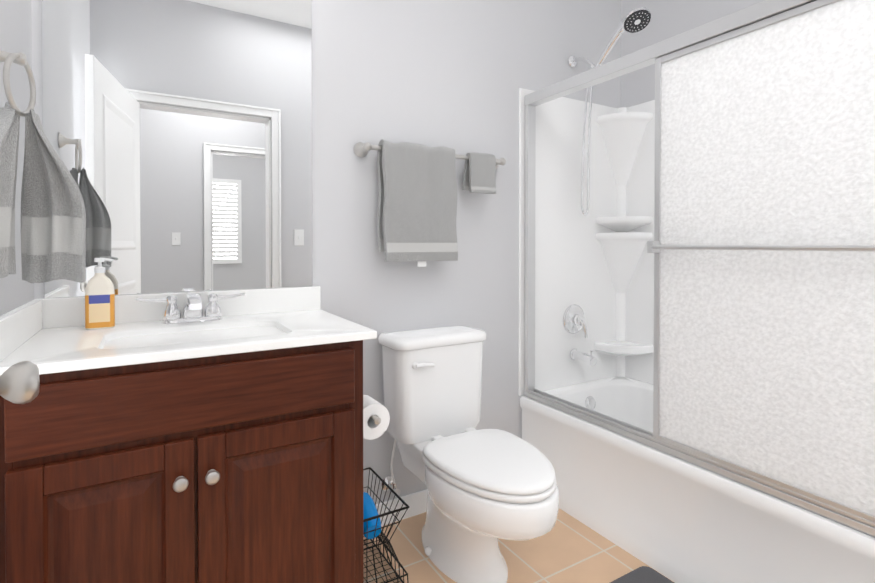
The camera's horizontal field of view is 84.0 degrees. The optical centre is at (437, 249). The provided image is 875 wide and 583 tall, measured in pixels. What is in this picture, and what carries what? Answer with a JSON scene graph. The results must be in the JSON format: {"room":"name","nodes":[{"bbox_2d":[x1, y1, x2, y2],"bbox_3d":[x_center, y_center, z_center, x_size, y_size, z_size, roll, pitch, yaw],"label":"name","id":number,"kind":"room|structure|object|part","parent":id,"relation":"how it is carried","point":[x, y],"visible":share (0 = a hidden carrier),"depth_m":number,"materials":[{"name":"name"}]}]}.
{"room":"bathroom","nodes":[
{"label":"bathroom","id":0,"kind":"room"},
{"bbox_2d":[0,0,33,315],"bbox_3d":[-0.785,-0.207,0.626,0.120,2.740,1.820,0,1,-31],"label":"wall","id":1,"kind":"structure","parent":0,"point":[16,291],"depth_m":1.27,"materials":[{"name":"grey paint"}]},
{"bbox_2d":[0,50,85,282],"bbox_3d":[-0.843,-0.179,1.007,0.165,0.512,0.296,0,1,-31],"label":"towel ring","id":2,"kind":"object","parent":1,"relation":"attached to","point":[53,229],"visible":1,"depth_m":1.10,"materials":[{"name":"grey fabric"}]},
{"bbox_2d":[0,102,19,277],"bbox_3d":[-0.876,-0.125,0.969,0.044,0.366,0.263,0,1,-31],"label":"towel","id":3,"kind":"object","parent":2,"relation":"hanging from","point":[9,114],"depth_m":1.00,"materials":[{"name":"grey fabric"}]},
{"bbox_2d":[21,109,85,282],"bbox_3d":[-0.876,-0.116,1.107,0.123,0.384,0.092,0,1,-31],"label":"towel","id":4,"kind":"object","parent":2,"relation":"hanging from","point":[53,213],"depth_m":1.11,"materials":[{"name":"grey fabric"}]},
{"bbox_2d":[31,0,620,503],"bbox_3d":[-0.109,-0.226,2.153,2.840,2.740,0.120,0,1,-31],"label":"wall","id":5,"kind":"structure","parent":0,"point":[455,74],"depth_m":2.13,"materials":[{"name":"grey paint"}]},
{"bbox_2d":[42,0,311,297],"bbox_3d":[-0.827,-0.479,1.650,0.805,1.240,0.006,0,1,-31],"label":"vanity mirror","id":6,"kind":"object","parent":5,"relation":"attached to","point":[178,133],"visible":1,"depth_m":1.64,"materials":[{"name":"clear glass"}]},
{"bbox_2d":[376,489,427,525],"bbox_3d":[-0.042,1.097,2.131,1.017,0.095,0.014,0,1,-31],"label":"baseboard","id":7,"kind":"structure","parent":5,"relation":"attached to","point":[416,502],"depth_m":2.06,"materials":[{"name":"white paint"}]},
{"bbox_2d":[354,139,505,266],"bbox_3d":[0.006,-0.188,2.083,0.725,0.510,0.116,0,1,-31],"label":"towel bar","id":8,"kind":"object","parent":5,"relation":"attached to","point":[417,209],"visible":1,"depth_m":1.98,"materials":[{"name":"grey fabric"}]},
{"bbox_2d":[377,139,457,261],"bbox_3d":[-0.079,-0.198,2.014,0.338,0.488,0.085,0,1,-31],"label":"towel","id":9,"kind":"object","parent":8,"relation":"hanging from","point":[417,212],"depth_m":1.97,"materials":[{"name":"grey fabric"}]},
{"bbox_2d":[568,7,651,214],"bbox_3d":[0.821,-0.635,2.364,0.126,0.922,0.455,0,1,-31],"label":"shower head","id":10,"kind":"object","parent":5,"relation":"attached to","point":[636,20],"visible":0.94,"depth_m":2.39},
{"bbox_2d":[363,508,674,582],"bbox_3d":[0.355,1.184,1.387,2.840,0.060,1.940,0,1,-31],"label":"floor","id":11,"kind":"structure","parent":0,"point":[567,548],"depth_m":1.81,"materials":[{"name":"tile"}]},
{"bbox_2d":[0,286,389,582],"bbox_3d":[-0.636,0.647,1.440,0.952,1.013,0.584,0,1,-31],"label":"bathroom vanity","id":12,"kind":"object","parent":11,"relation":"on","point":[201,437],"visible":0.96,"depth_m":1.20,"materials":[{"name":"brown wood"}]},
{"bbox_2d":[85,258,114,329],"bbox_3d":[-1.002,0.128,1.443,0.072,0.208,0.044,0,1,-31],"label":"soap bottle","id":13,"kind":"object","parent":12,"relation":"on","point":[99,301],"visible":1,"depth_m":1.43,"materials":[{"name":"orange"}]},
{"bbox_3d":[-0.738,0.744,1.089,0.346,0.577,0.020,0,1,-31],"label":"door","id":14,"kind":"part","parent":12,"relation":"part of","materials":[{"name":"brown wood"}]},
{"bbox_3d":[-0.562,0.358,1.188,0.754,0.152,0.020,0,1,-31],"label":"drawer","id":15,"kind":"part","parent":12,"relation":"part of","materials":[{"name":"brown wood"}]},
{"bbox_2d":[135,293,244,323],"bbox_3d":[-0.776,0.185,1.548,0.318,0.092,0.154,0,1,-31],"label":"faucet","id":16,"kind":"object","parent":12,"relation":"on","point":[192,307],"depth_m":1.55,"materials":[{"name":"silver metal"}]},
{"bbox_3d":[-0.572,0.546,1.155,0.101,0.033,0.031,0,1,-31],"label":"knob","id":17,"kind":"part","parent":12,"relation":"part of","materials":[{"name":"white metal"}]},
{"bbox_3d":[-0.410,0.741,1.283,0.400,0.577,0.020,0,1,-31],"label":"door","id":18,"kind":"part","parent":12,"relation":"part of","materials":[{"name":"brown wood"}]},
{"bbox_2d":[363,467,408,582],"bbox_3d":[-0.261,0.998,1.722,0.193,0.285,0.336,0,1,-31],"label":"wire basket","id":19,"kind":"object","parent":11,"relation":"on","point":[372,527],"visible":0.58,"depth_m":1.66,"materials":[{"name":"black metal"}]},
{"bbox_2d":[363,492,381,538],"bbox_3d":[-0.252,0.921,1.700,0.080,0.103,0.185,0,1,-31],"label":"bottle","id":20,"kind":"object","parent":19,"relation":"on","point":[369,508],"depth_m":1.64,"materials":[{"name":"blue plastic"}]},
{"bbox_2d":[378,326,558,582],"bbox_3d":[0.124,0.746,1.780,0.436,0.807,0.776,0,1,-31],"label":"toilet","id":21,"kind":"object","parent":11,"relation":"on","point":[487,488],"visible":1,"depth_m":1.75,"materials":[{"name":"white ceramic"}]},
{"bbox_3d":[-0.054,0.443,1.865,0.089,0.026,0.025,0,1,-31],"label":"handle","id":22,"kind":"part","parent":21,"relation":"part of","materials":[{"name":"white plastic"}]},
{"bbox_3d":[-0.017,0.564,2.017,0.410,0.365,0.200,0,1,-31],"label":"tank","id":23,"kind":"part","parent":21,"relation":"part of","materials":[{"name":"white ceramic"}]},
{"bbox_3d":[-0.017,0.360,2.015,0.436,0.041,0.216,0,1,-31],"label":"tank lid","id":24,"kind":"part","parent":21,"relation":"part of","materials":[{"name":"white ceramic"}]},
{"bbox_3d":[0.195,0.740,1.661,0.384,0.020,0.480,0,1,-31],"label":"seat","id":25,"kind":"part","parent":21,"relation":"part of","materials":[{"name":"white plastic"}]},
{"bbox_3d":[0.187,0.727,1.675,0.380,0.047,0.506,0,1,-31],"label":"lid","id":26,"kind":"part","parent":21,"relation":"part of","materials":[{"name":"white plastic"}]},
{"bbox_2d":[610,566,673,582],"bbox_3d":[0.766,1.148,1.282,0.470,0.012,0.840,0,1,-31],"label":"bath rug","id":27,"kind":"object","parent":11,"relation":"on","point":[643,574],"visible":1,"depth_m":1.69,"materials":[{"name":"grey fabric"}]},
{"bbox_2d":[520,376,874,582],"bbox_3d":[1.149,0.936,1.855,0.747,0.425,1.694,0,1,-31],"label":"bathtub","id":28,"kind":"object","parent":11,"relation":"on","point":[673,518],"visible":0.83,"depth_m":1.70,"materials":[{"name":"white ceramic"}]},
{"bbox_2d":[518,88,654,395],"bbox_3d":[1.149,-0.030,1.844,0.747,1.504,1.694,0,1,-31],"label":"surround","id":29,"kind":"object","parent":28,"relation":"on","point":[596,263],"visible":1,"depth_m":2.58,"materials":[{"name":"white plastic"}]},
{"bbox_2d":[563,304,587,337],"bbox_3d":[0.736,0.372,2.529,0.156,0.170,0.072,0,1,-31],"label":"shower valve","id":30,"kind":"object","parent":29,"relation":"attached to","point":[573,319],"visible":1,"depth_m":2.53,"materials":[{"name":"silver metal"}]},
{"bbox_2d":[570,348,596,365],"bbox_3d":[0.754,0.546,2.501,0.060,0.078,0.142,0,1,-31],"label":"tub spout","id":31,"kind":"object","parent":29,"relation":"attached to","point":[587,358],"visible":1,"depth_m":2.48,"materials":[{"name":"silver metal"}]},
{"bbox_2d":[594,107,653,376],"bbox_3d":[0.997,-0.039,2.598,0.212,1.504,0.212,0,1,-31],"label":"shelf","id":32,"kind":"object","parent":29,"relation":"attached to","point":[623,136],"depth_m":2.64,"materials":[{"name":"white plastic"}]},
{"bbox_2d":[524,0,874,536],"bbox_3d":[0.857,-0.011,1.671,0.088,1.468,1.662,0,1,-31],"label":"shower door","id":33,"kind":"structure","parent":28,"relation":"on","point":[761,246],"depth_m":1.46,"materials":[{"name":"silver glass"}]},
{"bbox_3d":[1.002,0.006,1.394,0.055,1.390,0.875,0,1,-31],"label":"frame","id":34,"kind":"part","parent":33,"relation":"part of","materials":[{"name":"silver metal"}]},
{"bbox_3d":[1.020,0.006,1.404,0.005,1.354,0.839,0,1,-31],"label":"glass","id":35,"kind":"part","parent":33,"relation":"part of","materials":[{"name":"white glass"}]},
{"bbox_2d":[621,0,763,383],"bbox_3d":[1.555,-0.224,2.012,0.120,2.740,1.820,0,1,-31],"label":"wall","id":36,"kind":"structure","parent":0,"point":[671,18],"depth_m":2.56,"materials":[{"name":"grey paint"}]},
{"bbox_3d":[0.840,0.148,-0.267,1.362,2.051,1.620,0,1,-31],"label":"door frame","id":37,"kind":"structure","parent":0,"visible":0},
{"bbox_3d":[-0.410,0.142,0.403,0.202,2.030,0.799,0,1,-31],"label":"door","id":38,"kind":"structure","parent":37,"relation":"attached to","visible":0},
{"bbox_2d":[0,361,38,403],"bbox_3d":[-0.636,0.189,0.669,0.144,0.066,0.112,0,1,-31],"label":"door knob","id":39,"kind":"object","parent":38,"relation":"attached to","point":[19,382],"depth_m":0.67,"materials":[{"name":"silver metal"}]}
]}

